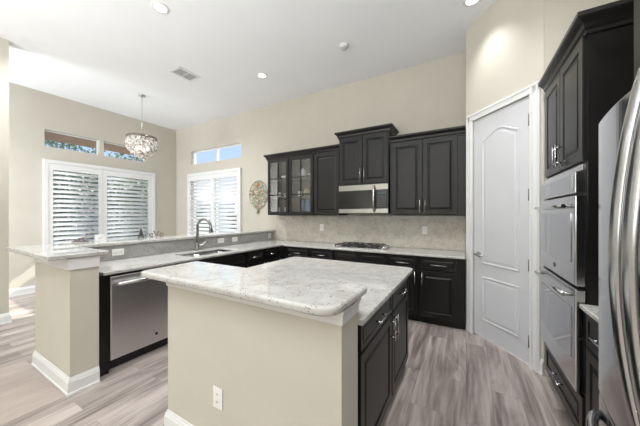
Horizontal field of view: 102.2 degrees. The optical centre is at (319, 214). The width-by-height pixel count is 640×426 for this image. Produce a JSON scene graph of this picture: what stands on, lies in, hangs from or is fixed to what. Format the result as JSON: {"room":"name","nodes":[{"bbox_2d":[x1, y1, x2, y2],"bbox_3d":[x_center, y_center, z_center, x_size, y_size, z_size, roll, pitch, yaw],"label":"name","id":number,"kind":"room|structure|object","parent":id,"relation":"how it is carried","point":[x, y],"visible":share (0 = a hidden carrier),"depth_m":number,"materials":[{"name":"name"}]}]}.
{"room":"kitchen","nodes":[
{"label":"kitchen","id":0,"kind":"room"},
{"bbox_2d":[0,37,8,313],"bbox_3d":[-5.048,-0.440,1.903,0.180,3.720,3.540,0,0,30],"label":"wall","id":1,"kind":"structure","parent":0,"point":[4,43],"depth_m":3.37,"materials":[{"name":"beige paint"}]},
{"bbox_2d":[0,313,11,324],"bbox_3d":[-5.008,1.352,1.950,0.202,0.136,3.462,0,0,30],"label":"baseboard","id":2,"kind":"structure","parent":1,"relation":"attached to","point":[5,318],"depth_m":3.36,"materials":[{"name":"white wood"}]},
{"bbox_2d":[9,82,175,288],"bbox_3d":[-6.061,-0.440,3.401,0.160,3.720,8.730,0,0,30],"label":"wall","id":3,"kind":"structure","parent":0,"point":[32,112],"depth_m":4.89,"materials":[{"name":"beige paint"}]},
{"bbox_2d":[9,285,34,296],"bbox_3d":[-5.556,1.352,4.109,0.022,0.136,6.680,0,0,30],"label":"baseboard","id":4,"kind":"structure","parent":3,"relation":"attached to","point":[28,289],"depth_m":4.57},
{"bbox_2d":[45,130,97,154],"bbox_3d":[-5.040,-1.455,5.245,0.060,0.318,0.833,0,0,30],"label":"window","id":5,"kind":"structure","parent":3,"relation":"in","point":[45,130],"depth_m":5.37,"materials":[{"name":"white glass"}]},
{"bbox_2d":[43,159,154,244],"bbox_3d":[-4.657,-0.145,5.657,0.062,1.810,1.980,0,0,30],"label":"plantation shutter","id":6,"kind":"object","parent":3,"relation":"attached to","point":[49,165],"visible":0.81,"depth_m":5.46,"materials":[{"name":"white wood"}]},
{"bbox_2d":[104,142,144,161],"bbox_3d":[-4.587,-1.455,6.046,0.060,0.318,0.853,0,0,30],"label":"window","id":7,"kind":"structure","parent":3,"relation":"in","point":[104,142],"depth_m":5.91,"materials":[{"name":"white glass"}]},
{"bbox_2d":[35,232,266,376],"bbox_3d":[-1.504,0.883,3.717,0.840,1.074,3.388,0,0,30],"label":"wall","id":8,"kind":"structure","parent":0,"point":[66,301],"depth_m":2.14,"materials":[{"name":"beige paint"}]},
{"bbox_2d":[31,350,99,397],"bbox_3d":[-1.517,1.352,3.695,0.884,0.136,3.382,0,0,30],"label":"baseboard","id":9,"kind":"structure","parent":8,"relation":"attached to","point":[69,386],"depth_m":2.14,"materials":[{"name":"white wood"}]},
{"bbox_2d":[33,256,99,269],"bbox_3d":[-1.517,0.392,3.695,0.884,0.092,3.382,0,0,30],"label":"trim","id":10,"kind":"structure","parent":8,"relation":"attached to","point":[93,261],"depth_m":2.11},
{"bbox_2d":[6,229,274,260],"bbox_3d":[-1.656,0.325,3.723,1.170,0.034,3.520,0,0,30],"label":"countertop","id":11,"kind":"structure","parent":8,"relation":"on","point":[47,252],"depth_m":2.52,"materials":[{"name":"white stone"}]},
{"bbox_2d":[72,236,86,241],"bbox_3d":[-2.714,0.272,2.921,0.029,0.070,0.152,0,0,30],"label":"ornament","id":12,"kind":"object","parent":11,"relation":"on","point":[79,240],"visible":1,"depth_m":2.92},
{"bbox_2d":[94,235,104,240],"bbox_3d":[-2.617,0.271,3.067,0.052,0.072,0.097,0,0,30],"label":"gift bag","id":13,"kind":"object","parent":11,"relation":"on","point":[96,237],"visible":0.96,"depth_m":3.05,"materials":[{"name":"white paper"}]},
{"bbox_2d":[138,229,143,237],"bbox_3d":[-2.405,0.241,3.466,0.061,0.137,0.061,0,0,30],"label":"figurine","id":14,"kind":"object","parent":11,"relation":"on","point":[140,232],"visible":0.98,"depth_m":3.46,"materials":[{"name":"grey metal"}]},
{"bbox_2d":[93,232,273,261],"bbox_3d":[-1.732,0.426,3.964,0.018,0.157,3.126,0,0,30],"label":"backsplash","id":15,"kind":"structure","parent":8,"relation":"attached to","point":[153,248],"depth_m":3.50,"materials":[{"name":"stone"}]},
{"bbox_2d":[112,248,123,255],"bbox_3d":[-2.298,0.423,2.938,0.008,0.075,0.118,0,0,30],"label":"wall outlet","id":16,"kind":"object","parent":15,"relation":"attached to","point":[115,252],"visible":1,"depth_m":2.93,"materials":[{"name":"plastic"}]},
{"bbox_2d":[0,0,495,130],"bbox_3d":[-2.437,-2.360,1.379,8.600,0.120,8.800,0,0,30],"label":"ceiling","id":17,"kind":"structure","parent":0,"point":[102,54],"depth_m":3.56,"materials":[{"name":"white paint"}]},
{"bbox_2d":[124,94,158,159],"bbox_3d":[-3.418,-1.674,4.957,0.542,1.250,0.536,0,0,30],"label":"chandelier","id":18,"kind":"object","parent":17,"relation":"hanging from","point":[138,151],"visible":1,"depth_m":4.82,"materials":[{"name":"white glass"}]},
{"bbox_2d":[150,1,169,13],"bbox_3d":[-1.772,-2.293,2.858,0.184,0.012,0.184,0,0,30],"label":"recessed light","id":19,"kind":"object","parent":17,"relation":"in","point":[159,7],"visible":1,"depth_m":2.85,"materials":[{"name":"white"}]},
{"bbox_2d":[169,66,200,81],"bbox_3d":[-2.199,-2.294,4.215,0.280,0.012,0.370,0,0,30],"label":"ceiling vent","id":20,"kind":"object","parent":17,"relation":"in","point":[179,71],"visible":1,"depth_m":4.20,"materials":[{"name":"white metal"}]},
{"bbox_2d":[256,72,267,78],"bbox_3d":[-0.952,-2.293,4.247,0.184,0.012,0.184,0,0,30],"label":"recessed light","id":21,"kind":"object","parent":17,"relation":"in","point":[262,75],"visible":1,"depth_m":4.24,"materials":[{"name":"white"}]},
{"bbox_2d":[339,42,348,49],"bbox_3d":[0.325,-2.278,3.498,0.132,0.042,0.132,0,0,30],"label":"smoke detector","id":22,"kind":"object","parent":17,"relation":"attached to","point":[343,45],"visible":1,"depth_m":3.47,"materials":[{"name":"grey plastic"}]},
{"bbox_2d":[463,0,480,6],"bbox_3d":[1.628,-2.293,2.755,0.184,0.012,0.184,0,0,30],"label":"recessed light","id":23,"kind":"object","parent":17,"relation":"in","point":[467,3],"visible":1,"depth_m":2.78,"materials":[{"name":"white"}]},
{"bbox_2d":[168,286,357,425],"bbox_3d":[-0.412,0.909,1.477,1.260,1.022,0.186,0,0,30],"label":"wall","id":24,"kind":"structure","parent":0,"point":[271,367],"depth_m":1.32,"materials":[{"name":"beige paint"}]},
{"bbox_2d":[164,409,193,425],"bbox_3d":[-0.418,1.352,1.467,1.304,0.136,0.206,0,0,30],"label":"baseboard","id":25,"kind":"structure","parent":24,"relation":"attached to","point":[170,418],"depth_m":1.66,"materials":[{"name":"white wood"}]},
{"bbox_2d":[213,385,222,410],"bbox_3d":[-0.579,1.035,1.458,0.075,0.118,0.008,0,0,30],"label":"wall outlet","id":26,"kind":"object","parent":24,"relation":"attached to","point":[217,392],"visible":1,"depth_m":1.45,"materials":[{"name":"plastic"}]},
{"bbox_2d":[215,391,218,404],"bbox_3d":[-0.580,1.035,1.456,0.032,0.070,0.002,0,0,30],"label":"socket","id":27,"kind":"object","parent":26,"relation":"attached to","point":[216,392],"depth_m":1.46,"materials":[{"name":"plastic"}]},
{"bbox_2d":[141,261,366,316],"bbox_3d":[-0.456,0.377,1.491,1.398,0.038,0.423,0,0,30],"label":"countertop","id":28,"kind":"structure","parent":24,"relation":"on","point":[314,296],"depth_m":1.31,"materials":[{"name":"white stone"}]},
{"bbox_2d":[166,283,360,325],"bbox_3d":[-0.417,0.433,1.468,1.300,0.070,0.204,0,0,30],"label":"trim","id":29,"kind":"structure","parent":24,"relation":"attached to","point":[340,319],"depth_m":1.20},
{"bbox_2d":[0,293,573,425],"bbox_3d":[-2.437,1.468,1.379,8.600,0.104,8.800,0,0,30],"label":"floor","id":30,"kind":"structure","parent":0,"point":[450,376],"depth_m":2.10,"materials":[{"name":"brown wood"}]},
{"bbox_2d":[99,275,108,376],"bbox_3d":[-2.187,0.979,2.427,0.622,0.882,0.094,0,0,30],"label":"filler panel","id":31,"kind":"object","parent":30,"relation":"on","point":[103,280],"visible":0.21,"depth_m":2.29,"materials":[{"name":"brown wood"}]},
{"bbox_2d":[109,264,174,368],"bbox_3d":[-1.970,0.986,2.722,0.669,0.868,0.620,0,0,30],"label":"dishwasher","id":32,"kind":"object","parent":30,"relation":"on","point":[138,305],"visible":0.57,"depth_m":2.49,"materials":[{"name":"silver metal"}]},
{"bbox_2d":[175,250,244,267],"bbox_3d":[-1.605,0.979,3.471,0.708,0.882,1.018,0,0,30],"label":"base cabinet","id":33,"kind":"object","parent":30,"relation":"on","point":[238,260],"visible":0.15,"depth_m":3.50,"materials":[{"name":"brown wood"}]},
{"bbox_2d":[245,249,264,267],"bbox_3d":[-1.255,0.979,4.088,0.708,0.882,0.398,0,0,30],"label":"base cabinet","id":34,"kind":"object","parent":30,"relation":"on","point":[252,258],"visible":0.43,"depth_m":3.91,"materials":[{"name":"brown wood"}]},
{"bbox_2d":[264,247,279,262],"bbox_3d":[-1.058,0.979,4.436,0.708,0.882,0.398,0,0,30],"label":"base cabinet","id":35,"kind":"object","parent":30,"relation":"on","point":[270,254],"visible":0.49,"depth_m":4.25,"materials":[{"name":"brown wood"}]},
{"bbox_2d":[282,246,309,258],"bbox_3d":[-0.289,0.979,4.586,0.578,0.882,0.633,0,0,30],"label":"base cabinet","id":36,"kind":"object","parent":30,"relation":"on","point":[287,252],"visible":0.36,"depth_m":4.34,"materials":[{"name":"brown wood"}]},
{"bbox_2d":[310,248,333,259],"bbox_3d":[0.155,0.979,4.334,0.438,0.882,0.633,0,0,30],"label":"base cabinet","id":37,"kind":"object","parent":30,"relation":"on","point":[327,254],"visible":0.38,"depth_m":4.08,"materials":[{"name":"brown wood"}]},
{"bbox_2d":[334,250,386,264],"bbox_3d":[0.703,0.979,4.024,0.818,0.882,0.633,0,0,30],"label":"base cabinet","id":38,"kind":"object","parent":30,"relation":"on","point":[340,255],"visible":0.21,"depth_m":3.77,"materials":[{"name":"brown wood"}]},
{"bbox_2d":[358,295,395,425],"bbox_3d":[-0.180,0.979,1.851,1.288,0.882,0.683,0,0,30],"label":"base cabinet","id":39,"kind":"object","parent":30,"relation":"on","point":[375,336],"visible":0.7,"depth_m":1.52,"materials":[{"name":"brown wood"}]},
{"bbox_2d":[391,278,407,395],"bbox_3d":[0.161,0.979,2.454,1.288,0.882,0.698,0,0,30],"label":"base cabinet","id":40,"kind":"object","parent":30,"relation":"on","point":[400,296],"visible":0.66,"depth_m":2.07,"materials":[{"name":"brown wood"}]},
{"bbox_2d":[248,257,412,325],"bbox_3d":[-0.053,0.521,2.203,1.398,0.030,1.418,0,0,30],"label":"countertop","id":41,"kind":"structure","parent":40,"relation":"on","point":[381,281],"depth_m":2.23,"materials":[{"name":"white stone"}]},
{"bbox_2d":[387,254,419,320],"bbox_3d":[1.243,0.979,3.719,0.418,0.882,0.633,0,0,30],"label":"base cabinet","id":42,"kind":"object","parent":30,"relation":"on","point":[409,261],"visible":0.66,"depth_m":3.42,"materials":[{"name":"brown wood"}]},
{"bbox_2d":[419,256,465,329],"bbox_3d":[1.658,0.979,3.484,0.533,0.882,0.633,0,0,30],"label":"base cabinet","id":43,"kind":"object","parent":30,"relation":"on","point":[442,281],"visible":0.92,"depth_m":3.24,"materials":[{"name":"brown wood"}]},
{"bbox_2d":[99,240,465,275],"bbox_3d":[-0.222,0.521,3.114,3.445,0.030,3.134,0,0,30],"label":"countertop","id":44,"kind":"structure","parent":43,"relation":"on","point":[110,267],"depth_m":3.41,"materials":[{"name":"white stone"}]},
{"bbox_2d":[195,218,212,249],"bbox_3d":[-1.649,0.274,3.690,0.287,0.462,0.080,0,0,14],"label":"kitchen faucet","id":45,"kind":"object","parent":44,"relation":"on","point":[201,219],"visible":0.99,"depth_m":3.69,"materials":[{"name":"metal"}]},
{"bbox_2d":[187,251,226,256],"bbox_3d":[-1.542,0.634,3.550,0.392,0.171,0.732,0,0,30],"label":"sink","id":46,"kind":"object","parent":44,"relation":"in","point":[215,251],"visible":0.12,"depth_m":3.73,"materials":[{"name":"silver metal"}]},
{"bbox_2d":[333,242,392,250],"bbox_3d":[0.679,0.482,4.062,0.820,0.046,0.460,0,0,30],"label":"gas cooktop","id":47,"kind":"object","parent":44,"relation":"in","point":[355,245],"visible":1,"depth_m":3.99,"materials":[{"name":"silver metal"}]},
{"bbox_2d":[538,0,633,425],"bbox_3d":[1.950,0.141,1.683,0.646,2.558,0.910,0,0,30],"label":"tall cabinet","id":48,"kind":"object","parent":30,"relation":"on","point":[591,69],"visible":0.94,"depth_m":1.47,"materials":[{"name":"brown wood"}]},
{"bbox_2d":[534,164,586,393],"bbox_3d":[1.924,0.372,1.732,0.648,1.335,0.814,0,0,30],"label":"double wall oven","id":49,"kind":"object","parent":48,"relation":"in","point":[562,276],"visible":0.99,"depth_m":1.66,"materials":[{"name":"silver metal"}]},
{"bbox_2d":[586,314,599,416],"bbox_3d":[1.610,0.979,1.087,0.638,0.882,0.573,0,0,30],"label":"base cabinet","id":50,"kind":"object","parent":30,"relation":"on","point":[592,327],"visible":0.27,"depth_m":1.38,"materials":[{"name":"brown wood"}]},
{"bbox_2d":[579,304,598,322],"bbox_3d":[1.621,0.522,1.081,0.627,0.028,0.575,0,0,30],"label":"countertop","id":51,"kind":"structure","parent":50,"relation":"on","point":[592,311],"depth_m":1.39,"materials":[{"name":"white stone"}]},
{"bbox_2d":[586,67,639,425],"bbox_3d":[1.132,0.516,0.468,0.841,1.798,0.920,0,0,30],"label":"refrigerator","id":52,"kind":"object","parent":30,"relation":"on","point":[619,129],"visible":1,"depth_m":0.68,"materials":[{"name":"silver metal"}]},
{"bbox_2d":[176,52,465,259],"bbox_3d":[-0.860,-0.440,5.393,6.929,3.720,0.160,0,0,30],"label":"wall","id":53,"kind":"structure","parent":0,"point":[428,96],"depth_m":4.87,"materials":[{"name":"beige paint"}]},
{"bbox_2d":[193,178,217,231],"bbox_3d":[-2.543,-0.160,6.369,1.778,1.718,0.060,0,0,30],"label":"window","id":54,"kind":"structure","parent":53,"relation":"in","point":[216,178],"depth_m":6.77,"materials":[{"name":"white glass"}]},
{"bbox_2d":[187,168,241,233],"bbox_3d":[-2.608,-0.150,6.255,1.920,1.820,0.062,0,0,30],"label":"plantation shutter","id":55,"kind":"object","parent":54,"relation":"attached to","point":[211,175],"visible":0.7,"depth_m":6.20,"materials":[{"name":"white wood"}]},
{"bbox_2d":[194,143,240,163],"bbox_3d":[-2.522,-1.480,6.356,1.808,0.338,0.060,0,0,30],"label":"window","id":56,"kind":"structure","parent":53,"relation":"in","point":[218,148],"depth_m":6.36,"materials":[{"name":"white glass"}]},
{"bbox_2d":[249,180,267,212],"bbox_3d":[-1.329,-0.391,5.550,0.524,0.712,0.052,0,0,30],"label":"wall decoration","id":57,"kind":"object","parent":53,"relation":"attached to","point":[259,197],"visible":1,"depth_m":5.54,"materials":[{"name":"metal"}]},
{"bbox_2d":[268,158,288,214],"bbox_3d":[-0.713,-0.530,5.014,0.508,1.064,0.347,0,0,30],"label":"upper cabinet","id":58,"kind":"object","parent":53,"relation":"attached to","point":[277,168],"visible":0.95,"depth_m":5.07,"materials":[{"name":"brown wood"}]},
{"bbox_2d":[270,179,285,182],"bbox_3d":[-0.706,-0.671,5.027,0.472,0.018,0.295,0,0,30],"label":"shelf","id":59,"kind":"object","parent":58,"relation":"attached to","point":[271,180],"depth_m":5.06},
{"bbox_2d":[270,197,285,198],"bbox_3d":[-0.706,-0.331,5.027,0.472,0.018,0.295,0,0,30],"label":"shelf","id":60,"kind":"object","parent":58,"relation":"attached to","point":[270,197],"depth_m":5.02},
{"bbox_2d":[263,144,338,160],"bbox_3d":[-0.301,-1.098,4.756,1.601,0.110,0.386,0,0,30],"label":"crown molding","id":61,"kind":"structure","parent":53,"relation":"attached to","point":[331,148],"depth_m":4.56,"materials":[{"name":"brown wood"}]},
{"bbox_2d":[289,155,313,214],"bbox_3d":[-0.260,-0.530,4.758,0.527,1.064,0.347,0,0,30],"label":"upper cabinet","id":62,"kind":"object","parent":53,"relation":"attached to","point":[297,182],"visible":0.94,"depth_m":4.73,"materials":[{"name":"brown wood"}]},
{"bbox_2d":[292,177,309,180],"bbox_3d":[-0.253,-0.671,4.771,0.491,0.018,0.295,0,0,30],"label":"shelf","id":63,"kind":"object","parent":62,"relation":"attached to","point":[302,178],"depth_m":4.81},
{"bbox_2d":[292,196,309,197],"bbox_3d":[-0.253,-0.331,4.771,0.491,0.018,0.295,0,0,30],"label":"shelf","id":64,"kind":"object","parent":62,"relation":"attached to","point":[292,196],"depth_m":4.75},
{"bbox_2d":[301,200,304,211],"bbox_3d":[-0.327,-0.147,4.804,0.090,0.260,0.090,0,0,30],"label":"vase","id":65,"kind":"object","parent":62,"relation":"on","point":[302,201],"visible":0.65,"depth_m":4.78,"materials":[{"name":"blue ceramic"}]},
{"bbox_2d":[301,168,306,175],"bbox_3d":[-0.310,-0.776,4.772,0.130,0.190,0.130,0,0,30],"label":"teapot","id":66,"kind":"object","parent":62,"relation":"on","point":[303,171],"visible":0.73,"depth_m":4.72,"materials":[{"name":"white ceramic"}]},
{"bbox_2d":[304,199,309,210],"bbox_3d":[-0.216,-0.152,4.695,0.140,0.270,0.140,0,0,30],"label":"pitcher","id":67,"kind":"object","parent":62,"relation":"on","point":[307,204],"visible":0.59,"depth_m":4.64,"materials":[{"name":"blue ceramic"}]},
{"bbox_2d":[304,188,309,195],"bbox_3d":[-0.242,-0.416,4.710,0.120,0.150,0.120,0,0,30],"label":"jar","id":68,"kind":"object","parent":62,"relation":"on","point":[306,190],"visible":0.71,"depth_m":4.67,"materials":[{"name":"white ceramic"}]},
{"bbox_2d":[314,151,347,214],"bbox_3d":[0.190,-0.530,4.503,0.500,1.064,0.346,0,0,30],"label":"upper cabinet","id":69,"kind":"object","parent":53,"relation":"attached to","point":[326,165],"visible":0.83,"depth_m":4.35,"materials":[{"name":"brown wood"}]},
{"bbox_2d":[339,132,391,185],"bbox_3d":[0.744,-0.857,4.147,0.808,0.766,0.420,0,0,30],"label":"upper cabinet","id":70,"kind":"object","parent":53,"relation":"attached to","point":[363,160],"visible":0.91,"depth_m":3.97,"materials":[{"name":"brown wood"}]},
{"bbox_2d":[339,183,389,213],"bbox_3d":[0.730,-0.245,4.122,0.800,0.448,0.436,0,0,30],"label":"microwave","id":71,"kind":"object","parent":70,"relation":"attached to","point":[369,198],"visible":0.96,"depth_m":3.96,"materials":[{"name":"silver metal"}]},
{"bbox_2d":[334,123,398,139],"bbox_3d":[0.742,-1.276,4.143,0.930,0.110,0.426,0,0,30],"label":"crown molding","id":72,"kind":"structure","parent":70,"relation":"attached to","point":[390,127],"depth_m":3.95,"materials":[{"name":"brown wood"}]},
{"bbox_2d":[276,216,465,250],"bbox_3d":[0.578,0.259,4.476,3.397,0.493,0.017,0,0,30],"label":"backsplash","id":73,"kind":"structure","parent":53,"relation":"attached to","point":[444,232],"depth_m":4.23,"materials":[{"name":"stone"}]},
{"bbox_2d":[422,226,427,233],"bbox_3d":[1.582,0.230,3.892,0.075,0.118,0.008,0,0,30],"label":"wall outlet","id":74,"kind":"object","parent":73,"relation":"attached to","point":[424,228],"visible":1,"depth_m":3.89,"materials":[{"name":"plastic"}]},
{"bbox_2d":[390,135,465,214],"bbox_3d":[1.538,-0.530,3.721,0.979,1.064,0.380,0,0,30],"label":"upper cabinet","id":75,"kind":"object","parent":53,"relation":"attached to","point":[428,176],"visible":1,"depth_m":3.57,"materials":[{"name":"brown wood"}]},
{"bbox_2d":[389,125,465,144],"bbox_3d":[1.455,-1.098,3.575,0.980,0.110,0.060,0,0,30],"label":"crown molding","id":76,"kind":"structure","parent":75,"relation":"attached to","point":[458,130],"depth_m":3.54,"materials":[{"name":"brown wood"}]},
{"bbox_2d":[466,0,543,359],"bbox_3d":[1.943,-0.440,2.748,0.100,3.720,0.928,0,0,-11],"label":"wall","id":77,"kind":"structure","parent":0,"point":[505,43],"depth_m":2.67,"materials":[{"name":"beige paint"}]},
{"bbox_2d":[466,81,540,372],"bbox_3d":[1.889,0.108,2.740,0.103,2.623,0.882,0,0,-11],"label":"door","id":78,"kind":"structure","parent":77,"relation":"in","point":[507,141],"depth_m":2.66,"materials":[{"name":"white wood"}]},
{"bbox_2d":[538,359,543,375],"bbox_3d":[1.967,1.352,2.295,0.022,0.136,0.030,0,0,-11],"label":"baseboard","id":79,"kind":"structure","parent":77,"relation":"attached to","point":[541,364],"depth_m":2.29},
{"bbox_2d":[544,0,617,375],"bbox_3d":[2.268,-0.440,2.184,0.592,3.720,0.104,0,0,30],"label":"wall","id":80,"kind":"structure","parent":0,"point":[559,15],"depth_m":2.24,"materials":[{"name":"beige paint"}]},
{"bbox_3d":[1.080,-0.440,-0.640,0.120,3.720,8.730,0,0,30],"label":"wall","id":81,"kind":"structure","parent":0,"visible":0},
{"bbox_2d":[634,0,639,79],"bbox_3d":[1.267,-0.884,0.478,0.645,0.773,1.100,0,0,30],"label":"upper cabinet","id":82,"kind":"object","parent":81,"relation":"attached to","point":[636,2],"visible":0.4,"depth_m":1.02,"materials":[{"name":"brown wood"}]},
{"label":"outside","id":83,"kind":"structure","parent":0,"visible":0},
{"bbox_3d":[-11.712,1.605,16.969,22.900,0.130,42.000,0,0,30],"label":"ground","id":84,"kind":"structure","parent":83,"visible":0},
{"bbox_2d":[45,139,105,240],"bbox_3d":[-9.461,-1.598,9.485,2.269,6.280,2.849,0,0,30],"label":"tree","id":85,"kind":"object","parent":84,"relation":"on","point":[49,142],"visible":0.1,"depth_m":9.49,"materials":[{"name":"green plant"}]},
{"bbox_2d":[53,170,147,240],"bbox_3d":[-7.224,-0.063,8.335,1.635,3.209,5.120,0,0,30],"label":"hedge","id":86,"kind":"object","parent":84,"relation":"on","point":[53,170],"visible":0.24,"depth_m":8.26,"materials":[{"name":"green plant"}]},
{"bbox_2d":[108,152,147,235],"bbox_3d":[-8.940,-1.648,12.711,2.528,6.380,2.284,0,0,-19],"label":"tree","id":87,"kind":"object","parent":84,"relation":"on","point":[121,154],"visible":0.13,"depth_m":12.47,"materials":[{"name":"green plant"}]},
{"bbox_2d":[53,194,234,240],"bbox_3d":[-11.414,0.280,13.353,0.100,2.520,18.000,0,0,30],"label":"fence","id":88,"kind":"object","parent":84,"relation":"on","point":[58,194],"visible":0.03,"depth_m":14.37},
{"bbox_2d":[196,204,218,231],"bbox_3d":[-6.286,0.411,14.075,1.443,2.261,1.382,0,0,-39],"label":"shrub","id":89,"kind":"object","parent":84,"relation":"on","point":[209,204],"visible":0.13,"depth_m":14.06,"materials":[{"name":"green plant"}]},
{"bbox_2d":[227,212,236,228],"bbox_3d":[-4.042,0.662,13.031,1.298,1.760,1.260,0,0,-36],"label":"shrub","id":90,"kind":"object","parent":84,"relation":"on","point":[228,212],"visible":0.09,"depth_m":12.79,"materials":[{"name":"green plant"}]},
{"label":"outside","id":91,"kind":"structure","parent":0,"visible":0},
{"bbox_2d":[45,131,133,154],"bbox_3d":[-5.816,-1.715,4.900,0.850,0.170,5.800,0,0,30],"label":"soffit","id":92,"kind":"structure","parent":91,"point":[51,136],"depth_m":5.80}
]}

